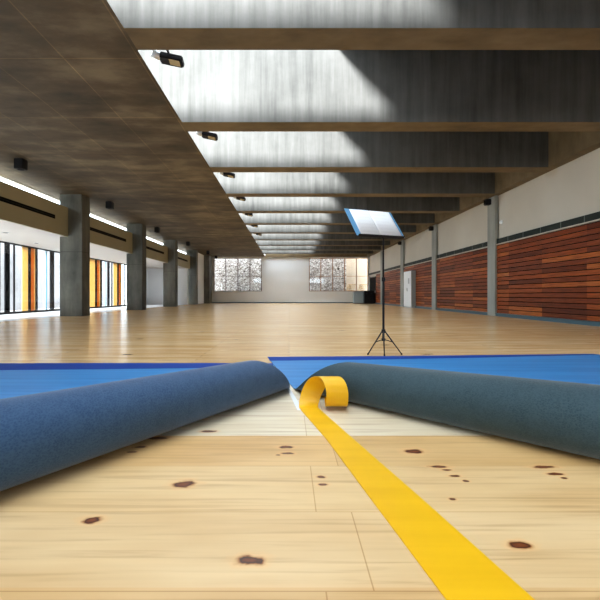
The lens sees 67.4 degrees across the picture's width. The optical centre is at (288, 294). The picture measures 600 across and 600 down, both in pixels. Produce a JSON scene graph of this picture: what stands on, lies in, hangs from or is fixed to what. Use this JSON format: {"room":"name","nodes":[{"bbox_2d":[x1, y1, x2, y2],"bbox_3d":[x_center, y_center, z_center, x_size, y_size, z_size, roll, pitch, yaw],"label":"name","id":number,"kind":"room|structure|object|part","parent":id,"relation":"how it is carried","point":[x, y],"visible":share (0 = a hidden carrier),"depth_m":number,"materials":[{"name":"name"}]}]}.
{"room":"gymnasium","nodes":[
{"label":"gymnasium","id":0,"kind":"room"},
{"bbox_2d":[0,220,183,267],"bbox_3d":[-10.160,-2.320,14.150,3.580,0.260,46.300,0,0,0],"label":"ceiling","id":1,"kind":"structure","parent":0,"point":[18,234],"depth_m":18.77,"materials":[{"name":"white paint"}]},
{"bbox_2d":[0,0,264,256],"bbox_3d":[-5.720,-3.954,17.750,6.760,0.340,53.500,0,0,0],"label":"ceiling","id":2,"kind":"structure","parent":0,"point":[80,103],"depth_m":10.48,"materials":[{"name":"wood"}]},
{"bbox_2d":[14,158,27,170],"bbox_3d":[-7.450,-3.632,12.500,0.250,0.303,0.250,0,0,0],"label":"ceiling spotlight","id":3,"kind":"object","parent":2,"relation":"attached to","point":[20,164],"visible":1,"depth_m":12.39,"materials":[{"name":"black metal"}]},
{"bbox_2d":[106,201,113,208],"bbox_3d":[-7.250,-3.632,18.200,0.250,0.303,0.250,0,0,0],"label":"ceiling spotlight","id":4,"kind":"object","parent":2,"relation":"attached to","point":[109,204],"visible":1,"depth_m":18.09,"materials":[{"name":"black metal"}]},
{"bbox_2d":[154,227,159,232],"bbox_3d":[-7.350,-3.632,25.100,0.250,0.303,0.250,0,0,0],"label":"ceiling spotlight","id":5,"kind":"object","parent":2,"relation":"attached to","point":[156,229],"visible":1,"depth_m":24.98,"materials":[{"name":"black metal"}]},
{"bbox_2d":[126,266,146,304],"bbox_3d":[-11.800,-0.695,34.950,0.300,2.990,4.100,0,0,0],"label":"wall","id":6,"kind":"structure","parent":0,"point":[126,266],"depth_m":32.90,"materials":[{"name":"white paint"}]},
{"bbox_2d":[0,305,162,321],"bbox_3d":[-10.310,0.859,14.100,3.380,0.122,46.200,0,0,0],"label":"trim","id":7,"kind":"structure","parent":6,"relation":"attached to","point":[21,316],"depth_m":18.42,"materials":[{"name":"white stone"}]},
{"bbox_2d":[0,241,59,314],"bbox_3d":[-11.720,-0.695,6.975,0.140,2.990,31.950,0,0,0],"label":"window","id":8,"kind":"structure","parent":7,"relation":"on","point":[29,254],"depth_m":20.25,"materials":[{"name":"black metal"}]},
{"bbox_2d":[90,258,126,308],"bbox_3d":[-11.720,-0.695,27.925,0.140,2.990,9.950,0,0,0],"label":"window","id":9,"kind":"structure","parent":6,"relation":"in","point":[95,264],"depth_m":29.17,"materials":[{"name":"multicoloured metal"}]},
{"bbox_2d":[147,268,187,304],"bbox_3d":[-10.125,-0.695,37.150,3.550,2.990,0.300,0,0,0],"label":"wall","id":10,"kind":"structure","parent":0,"point":[154,275],"depth_m":37.00,"materials":[{"name":"white paint"}]},
{"bbox_2d":[198,253,203,303],"bbox_3d":[-8.360,-1.492,40.315,0.480,4.584,5.170,0,0,0],"label":"wall","id":11,"kind":"structure","parent":0,"point":[200,256],"depth_m":41.29,"materials":[{"name":"white paint"}]},
{"bbox_2d":[212,254,369,301],"bbox_3d":[-0.100,-2.372,44.650,17.000,6.344,0.300,0,0,0],"label":"wall","id":12,"kind":"structure","parent":0,"point":[284,279],"depth_m":44.49,"materials":[{"name":"white paint"}]},
{"bbox_2d":[214,258,261,290],"bbox_3d":[-5.065,-2.015,44.640,4.770,3.290,0.160,0,0,0],"label":"window","id":13,"kind":"structure","parent":12,"relation":"in","point":[214,258],"depth_m":44.56,"materials":[{"name":"grey"}]},
{"bbox_2d":[212,302,352,302],"bbox_3d":[0.125,0.755,44.490,15.450,0.090,0.020,0,0,0],"label":"baseboard","id":14,"kind":"structure","parent":12,"relation":"attached to","point":[212,302],"depth_m":44.48,"materials":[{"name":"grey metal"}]},
{"bbox_2d":[265,254,366,256],"bbox_3d":[2.670,-3.894,44.350,10.020,0.280,0.300,0,0,0],"label":"trim","id":15,"kind":"structure","parent":12,"relation":"attached to","point":[266,255],"depth_m":44.20,"materials":[{"name":"concrete"}]},
{"bbox_2d":[309,258,367,290],"bbox_3d":[4.920,-2.015,44.640,5.880,3.290,0.160,0,0,0],"label":"window","id":16,"kind":"structure","parent":12,"relation":"in","point":[309,258],"depth_m":44.56,"materials":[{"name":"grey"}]},
{"bbox_2d":[0,303,599,599],"bbox_3d":[-0.310,0.860,17.750,16.620,0.120,53.500,0,0,0],"label":"floor","id":17,"kind":"structure","parent":0,"point":[248,501],"depth_m":1.85,"materials":[{"name":"brown wood"}]},
{"bbox_2d":[60,194,89,315],"bbox_3d":[-8.190,-1.492,17.235,0.840,4.584,0.670,0,0,0],"label":"concrete column","id":18,"kind":"structure","parent":17,"relation":"on","point":[74,248],"depth_m":16.90,"materials":[{"name":"grey concrete"}]},
{"bbox_2d":[0,181,67,236],"bbox_3d":[-8.322,-2.732,11.947,0.087,1.095,9.895,0,0,0],"label":"bulkhead","id":19,"kind":"object","parent":18,"relation":"attached to","point":[19,206],"visible":1,"depth_m":14.49,"materials":[{"name":"beige paint"}]},
{"bbox_2d":[127,224,145,309],"bbox_3d":[-8.190,-1.492,24.175,0.840,4.584,0.670,0,0,0],"label":"concrete column","id":20,"kind":"structure","parent":17,"relation":"on","point":[136,261],"depth_m":23.84,"materials":[{"name":"grey concrete"}]},
{"bbox_2d":[90,217,131,253],"bbox_3d":[-8.322,-2.732,20.705,0.087,1.095,6.260,0,0,0],"label":"bulkhead","id":21,"kind":"object","parent":20,"relation":"attached to","point":[104,234],"visible":0.57,"depth_m":20.78,"materials":[{"name":"beige paint"}]},
{"bbox_2d":[0,360,289,490],"bbox_3d":[-2.746,0.597,2.704,5.508,0.405,5.071,0,0,0],"label":"rolled mat","id":22,"kind":"object","parent":17,"relation":"on","point":[54,417],"visible":1,"depth_m":2.34,"materials":[{"name":"blue plastic"}]},
{"bbox_2d":[163,240,177,306],"bbox_3d":[-8.190,-1.492,31.115,0.840,4.584,0.670,0,0,0],"label":"concrete column","id":23,"kind":"structure","parent":17,"relation":"on","point":[170,269],"depth_m":30.78,"materials":[{"name":"grey concrete"}]},
{"bbox_2d":[146,239,167,262],"bbox_3d":[-8.322,-2.732,27.645,0.087,1.095,6.260,0,0,0],"label":"bulkhead","id":24,"kind":"object","parent":23,"relation":"attached to","point":[155,251],"visible":0.57,"depth_m":28.15,"materials":[{"name":"beige paint"}]},
{"bbox_2d":[186,250,197,304],"bbox_3d":[-8.190,-1.492,38.055,0.840,4.584,0.670,0,0,0],"label":"concrete column","id":25,"kind":"structure","parent":17,"relation":"on","point":[193,271],"depth_m":37.72,"materials":[{"name":"grey concrete"}]},
{"bbox_2d":[178,251,189,268],"bbox_3d":[-8.322,-2.732,34.585,0.087,1.095,6.260,0,0,0],"label":"bulkhead","id":26,"kind":"object","parent":25,"relation":"attached to","point":[183,259],"visible":0.56,"depth_m":35.36,"materials":[{"name":"beige paint"}]},
{"bbox_2d":[204,255,211,302],"bbox_3d":[-7.950,-1.492,43.715,0.700,4.584,1.530,0,0,0],"label":"concrete column","id":27,"kind":"structure","parent":17,"relation":"on","point":[207,258],"depth_m":42.95,"materials":[{"name":"grey concrete"}]},
{"bbox_2d":[288,388,299,409],"bbox_3d":[0.025,0.799,3.543,0.044,0.001,0.860,0,0,-7],"label":"tape","id":28,"kind":"object","parent":17,"relation":"on","point":[293,397],"visible":0.79,"depth_m":3.44,"materials":[{"name":"white"}]},
{"bbox_2d":[353,291,363,303],"bbox_3d":[6.590,0.235,42.597,1.040,1.130,0.665,0,0,0],"label":"base cabinet","id":29,"kind":"object","parent":17,"relation":"on","point":[358,296],"visible":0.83,"depth_m":42.28,"materials":[{"name":"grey metal"}]},
{"bbox_3d":[6.353,0.235,42.292,0.465,0.990,0.015,0,0,0],"label":"door","id":30,"kind":"part","parent":29,"relation":"part of","materials":[{"name":"grey"}]},
{"bbox_3d":[6.827,0.235,42.292,0.465,0.990,0.015,0,0,0],"label":"door","id":31,"kind":"part","parent":29,"relation":"part of","materials":[{"name":"grey"}]},
{"bbox_2d":[364,291,373,303],"bbox_3d":[7.350,0.200,41.545,0.900,1.200,0.550,0,0,0],"label":"cabinet","id":32,"kind":"object","parent":17,"relation":"on","point":[368,295],"visible":1,"depth_m":41.28,"materials":[{"name":"black metal"}]},
{"bbox_3d":[7.138,0.190,41.292,0.415,1.060,0.015,0,0,0],"label":"door","id":33,"kind":"part","parent":32,"relation":"part of","materials":[{"name":"black metal"}]},
{"bbox_3d":[7.562,0.190,41.292,0.415,1.060,0.015,0,0,0],"label":"door","id":34,"kind":"part","parent":32,"relation":"part of","materials":[{"name":"black metal"}]},
{"bbox_2d":[358,234,404,355],"bbox_3d":[1.213,-0.187,6.149,0.720,1.977,0.495,0,0,-22],"label":"music stand","id":35,"kind":"object","parent":17,"relation":"on","point":[383,330],"visible":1,"depth_m":6.08,"materials":[{"name":"black metal"}]},
{"bbox_2d":[344,208,404,237],"bbox_3d":[1.181,-0.995,6.227,0.760,0.415,0.353,0,0,-22],"label":"folder","id":36,"kind":"object","parent":35,"relation":"on","point":[362,221],"visible":1,"depth_m":6.22,"materials":[{"name":"blue"}]},
{"bbox_3d":[1.159,0.638,6.054,0.234,0.308,0.020,0,0,-21],"label":"leg","id":37,"kind":"part","parent":35,"relation":"part of","materials":[{"name":"black metal"}]},
{"bbox_3d":[1.266,0.638,5.997,0.020,0.306,0.185,0,0,8],"label":"leg","id":38,"kind":"part","parent":35,"relation":"part of","materials":[{"name":"black metal"}]},
{"bbox_3d":[1.401,0.638,6.054,0.234,0.308,0.020,0,0,21],"label":"leg","id":39,"kind":"part","parent":35,"relation":"part of","materials":[{"name":"black metal"}]},
{"bbox_2d":[404,270,415,307],"bbox_3d":[7.725,-0.365,28.900,0.330,2.330,1.800,0,0,0],"label":"tall cabinet","id":40,"kind":"object","parent":17,"relation":"on","point":[409,276],"visible":1,"depth_m":28.13,"materials":[{"name":"white paint"}]},
{"bbox_3d":[7.607,-0.385,29.348,0.025,2.250,0.885,0,0,0],"label":"door","id":41,"kind":"part","parent":40,"relation":"part of","materials":[{"name":"white paint"}]},
{"bbox_3d":[7.607,-0.385,28.453,0.025,2.250,0.885,0,0,0],"label":"door","id":42,"kind":"part","parent":40,"relation":"part of","materials":[{"name":"white paint"}]},
{"bbox_2d":[299,376,534,599],"bbox_3d":[0.380,0.686,2.089,0.339,0.224,2.440,0,0,-7],"label":"tape strip","id":43,"kind":"object","parent":17,"relation":"on","point":[459,570],"visible":1,"depth_m":1.57,"materials":[{"name":"yellow plastic"}]},
{"bbox_2d":[268,354,599,458],"bbox_3d":[2.462,0.596,3.256,5.475,0.406,5.588,0,0,0],"label":"rolled mat","id":44,"kind":"object","parent":17,"relation":"on","point":[552,401],"visible":0.87,"depth_m":2.73,"materials":[{"name":"blue plastic"}]},
{"bbox_2d":[370,148,599,321],"bbox_3d":[8.130,-1.492,17.750,0.300,4.584,53.500,0,0,0],"label":"wall","id":45,"kind":"structure","parent":0,"point":[571,190],"depth_m":15.25,"materials":[{"name":"white paint"}]},
{"bbox_2d":[370,276,375,303],"bbox_3d":[7.910,-0.450,42.400,0.080,2.500,2.900,0,0,0],"label":"door","id":46,"kind":"structure","parent":45,"relation":"in","point":[372,279],"depth_m":41.99,"materials":[{"name":"black metal"}]},
{"bbox_2d":[376,273,379,302],"bbox_3d":[7.922,-0.605,39.715,0.056,2.570,2.270,0,0,0],"label":"cladding","id":47,"kind":"object","parent":45,"relation":"attached to","point":[377,275],"visible":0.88,"depth_m":39.82,"materials":[{"name":"red wood"}]},
{"bbox_2d":[380,250,382,303],"bbox_3d":[7.890,-1.492,38.250,0.120,4.584,0.660,0,0,0],"label":"pilaster","id":48,"kind":"object","parent":45,"relation":"attached to","point":[381,251],"visible":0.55,"depth_m":38.10,"materials":[{"name":"concrete"}]},
{"bbox_2d":[384,269,399,303],"bbox_3d":[7.922,-0.605,34.780,0.056,2.570,6.280,0,0,0],"label":"cladding","id":49,"kind":"object","parent":45,"relation":"attached to","point":[392,278],"visible":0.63,"depth_m":34.33,"materials":[{"name":"red wood"}]},
{"bbox_2d":[400,240,403,306],"bbox_3d":[7.890,-1.492,31.310,0.120,4.584,0.660,0,0,0],"label":"pilaster","id":50,"kind":"object","parent":45,"relation":"attached to","point":[402,241],"visible":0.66,"depth_m":31.05,"materials":[{"name":"concrete"}]},
{"bbox_2d":[404,261,431,306],"bbox_3d":[7.922,-0.605,27.840,0.056,2.570,6.280,0,0,0],"label":"cladding","id":51,"kind":"object","parent":45,"relation":"attached to","point":[423,270],"visible":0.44,"depth_m":26.42,"materials":[{"name":"red wood"}]},
{"bbox_2d":[432,224,437,309],"bbox_3d":[7.890,-1.492,24.370,0.120,4.584,0.660,0,0,0],"label":"pilaster","id":52,"kind":"object","parent":45,"relation":"attached to","point":[435,231],"visible":0.8,"depth_m":24.21,"materials":[{"name":"concrete"}]},
{"bbox_2d":[437,248,486,311],"bbox_3d":[7.922,-0.605,20.900,0.056,2.570,6.280,0,0,0],"label":"cladding","id":53,"kind":"object","parent":45,"relation":"attached to","point":[461,278],"visible":0.96,"depth_m":20.37,"materials":[{"name":"red wood"}]},
{"bbox_2d":[367,132,599,256],"bbox_3d":[8.090,-4.664,17.750,0.820,1.760,53.500,0,0,0],"label":"trim","id":54,"kind":"structure","parent":45,"relation":"attached to","point":[563,147],"depth_m":13.36,"materials":[{"name":"concrete"}]},
{"bbox_2d":[369,219,599,275],"bbox_3d":[7.910,-1.917,17.750,0.080,0.033,53.500,0,0,0],"label":"trim","id":55,"kind":"structure","parent":45,"relation":"attached to","point":[596,220],"depth_m":15.12,"materials":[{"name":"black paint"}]},
{"bbox_2d":[369,211,599,274],"bbox_3d":[7.918,-2.030,17.750,0.064,0.190,53.500,0,0,0],"label":"trim","id":56,"kind":"structure","parent":45,"relation":"attached to","point":[596,215],"depth_m":15.11,"materials":[{"name":"grey metal"}]},
{"bbox_2d":[375,303,599,326],"bbox_3d":[7.893,0.743,15.925,0.115,0.115,49.850,0,0,0],"label":"baseboard","id":57,"kind":"structure","parent":45,"relation":"attached to","point":[560,320],"depth_m":14.86,"materials":[{"name":"blue metal"}]},
{"bbox_2d":[487,195,497,315],"bbox_3d":[7.890,-1.492,17.430,0.120,4.584,0.660,0,0,0],"label":"pilaster","id":58,"kind":"object","parent":45,"relation":"attached to","point":[492,210],"visible":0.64,"depth_m":17.31,"materials":[{"name":"concrete"}]},
{"bbox_2d":[484,199,490,205],"bbox_3d":[7.719,-3.609,17.510,0.222,0.230,0.220,0,0,0],"label":"wall speaker","id":59,"kind":"object","parent":58,"relation":"attached to","point":[487,202],"visible":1,"depth_m":17.40,"materials":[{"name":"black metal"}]},
{"bbox_2d":[497,221,599,321],"bbox_3d":[7.922,-0.605,10.550,0.056,2.570,13.100,0,0,0],"label":"cladding","id":60,"kind":"object","parent":45,"relation":"attached to","point":[556,274],"visible":1,"depth_m":13.44,"materials":[{"name":"red wood"}]},
{"bbox_3d":[4.775,-5.694,18.050,7.650,0.300,54.100,0,0,0],"label":"ceiling","id":61,"kind":"structure","parent":0,"visible":0},
{"bbox_2d":[261,250,372,253],"bbox_3d":[1.540,-4.664,41.365,12.280,1.760,0.570,0,0,0],"label":"roof beam","id":62,"kind":"structure","parent":61,"relation":"attached to","point":[263,251],"depth_m":41.08,"materials":[{"name":"concrete"}]},
{"bbox_2d":[259,246,380,249],"bbox_3d":[1.540,-4.664,37.895,12.280,1.760,0.570,0,0,0],"label":"roof beam","id":63,"kind":"structure","parent":61,"relation":"attached to","point":[261,247],"depth_m":37.61,"materials":[{"name":"concrete"}]},
{"bbox_2d":[255,240,389,245],"bbox_3d":[1.540,-4.664,34.425,12.280,1.760,0.570,0,0,0],"label":"roof beam","id":64,"kind":"structure","parent":61,"relation":"attached to","point":[259,242],"depth_m":34.14,"materials":[{"name":"concrete"}]},
{"bbox_2d":[252,234,401,239],"bbox_3d":[1.540,-4.664,30.955,12.280,1.760,0.570,0,0,0],"label":"roof beam","id":65,"kind":"structure","parent":61,"relation":"attached to","point":[264,236],"depth_m":30.67,"materials":[{"name":"concrete"}]},
{"bbox_2d":[246,225,415,233],"bbox_3d":[1.540,-4.664,27.485,12.280,1.760,0.570,0,0,0],"label":"roof beam","id":66,"kind":"structure","parent":61,"relation":"attached to","point":[261,229],"depth_m":27.20,"materials":[{"name":"concrete"}]},
{"bbox_2d":[239,213,434,224],"bbox_3d":[1.540,-4.664,24.015,12.280,1.760,0.570,0,0,0],"label":"roof beam","id":67,"kind":"structure","parent":61,"relation":"attached to","point":[257,218],"depth_m":23.73,"materials":[{"name":"concrete"}]},
{"bbox_2d":[229,197,459,212],"bbox_3d":[1.540,-4.664,20.545,12.280,1.760,0.570,0,0,0],"label":"roof beam","id":68,"kind":"structure","parent":61,"relation":"attached to","point":[252,204],"depth_m":20.26,"materials":[{"name":"concrete"}]},
{"bbox_2d":[107,0,599,49],"bbox_3d":[1.540,-4.664,6.665,12.280,1.760,0.570,0,0,0],"label":"roof beam","id":69,"kind":"structure","parent":61,"relation":"attached to","point":[150,24],"depth_m":6.38,"materials":[{"name":"concrete"}]},
{"bbox_2d":[151,50,184,67],"bbox_3d":[-1.955,-3.811,7.157,0.517,0.238,0.404,0,0,0],"label":"floodlight","id":70,"kind":"object","parent":69,"relation":"attached to","point":[167,58],"visible":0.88,"depth_m":7.17,"materials":[{"name":"black metal"}]},
{"bbox_2d":[213,172,494,196],"bbox_3d":[1.540,-4.664,17.075,12.280,1.760,0.570,0,0,0],"label":"roof beam","id":71,"kind":"structure","parent":61,"relation":"attached to","point":[244,184],"depth_m":16.79,"materials":[{"name":"concrete"}]},
{"bbox_2d":[233,197,245,200],"bbox_3d":[-1.955,-3.811,17.567,0.517,0.238,0.404,0,0,0],"label":"floodlight","id":72,"kind":"object","parent":71,"relation":"attached to","point":[236,198],"visible":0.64,"depth_m":17.58,"materials":[{"name":"black metal"}]},
{"bbox_2d":[189,132,547,171],"bbox_3d":[1.540,-4.664,13.605,12.280,1.760,0.570,0,0,0],"label":"roof beam","id":73,"kind":"structure","parent":61,"relation":"attached to","point":[232,151],"depth_m":13.32,"materials":[{"name":"concrete"}]},
{"bbox_2d":[219,172,234,177],"bbox_3d":[-1.955,-3.811,14.097,0.517,0.238,0.404,0,0,0],"label":"floodlight","id":74,"kind":"object","parent":73,"relation":"attached to","point":[226,174],"visible":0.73,"depth_m":14.11,"materials":[{"name":"black metal"}]},
{"bbox_2d":[138,50,599,131],"bbox_3d":[1.540,-4.664,10.135,12.280,1.760,0.570,0,0,0],"label":"roof beam","id":75,"kind":"structure","parent":61,"relation":"attached to","point":[214,90],"depth_m":9.85,"materials":[{"name":"concrete"}]},
{"bbox_2d":[196,132,217,140],"bbox_3d":[-1.955,-3.811,10.627,0.517,0.238,0.404,0,0,0],"label":"floodlight","id":76,"kind":"object","parent":75,"relation":"attached to","point":[206,135],"visible":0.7,"depth_m":10.65,"materials":[{"name":"black metal"}]},
{"bbox_3d":[-9.200,-2.800,17.750,0.200,0.700,53.500,0,0,0],"label":"trim","id":77,"kind":"structure","parent":0,"visible":0},
{"bbox_2d":[0,175,185,252],"bbox_3d":[-9.160,-3.477,17.750,0.120,0.654,53.500,0,0,0],"label":"window","id":78,"kind":"structure","parent":77,"relation":"attached to","point":[1,176],"depth_m":17.06,"materials":[{"name":"white paint"}]},
{"label":"outside","id":79,"kind":"structure","parent":0,"visible":0},
{"bbox_2d":[0,300,123,311],"bbox_3d":[0.000,1.120,15.000,120.000,0.360,150.000,0,0,0],"label":"ground","id":80,"kind":"structure","parent":79,"point":[122,300],"depth_m":29.17,"materials":[{"name":"white"}]},
{"bbox_2d":[0,243,110,310],"bbox_3d":[-17.200,-2.130,18.500,0.400,6.140,53.000,0,0,0],"label":"wall","id":81,"kind":"structure","parent":80,"relation":"on","point":[18,249],"depth_m":30.78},
{"bbox_2d":[215,259,345,290],"bbox_3d":[-1.800,-3.630,46.700,15.400,9.140,0.600,0,0,0],"label":"stone wall","id":82,"kind":"structure","parent":80,"relation":"on","point":[249,270],"depth_m":46.40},
{"bbox_2d":[346,259,366,290],"bbox_3d":[8.950,-3.630,47.050,6.100,9.140,0.500,0,0,0],"label":"wall","id":83,"kind":"structure","parent":80,"relation":"on","point":[350,263],"depth_m":46.80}
]}

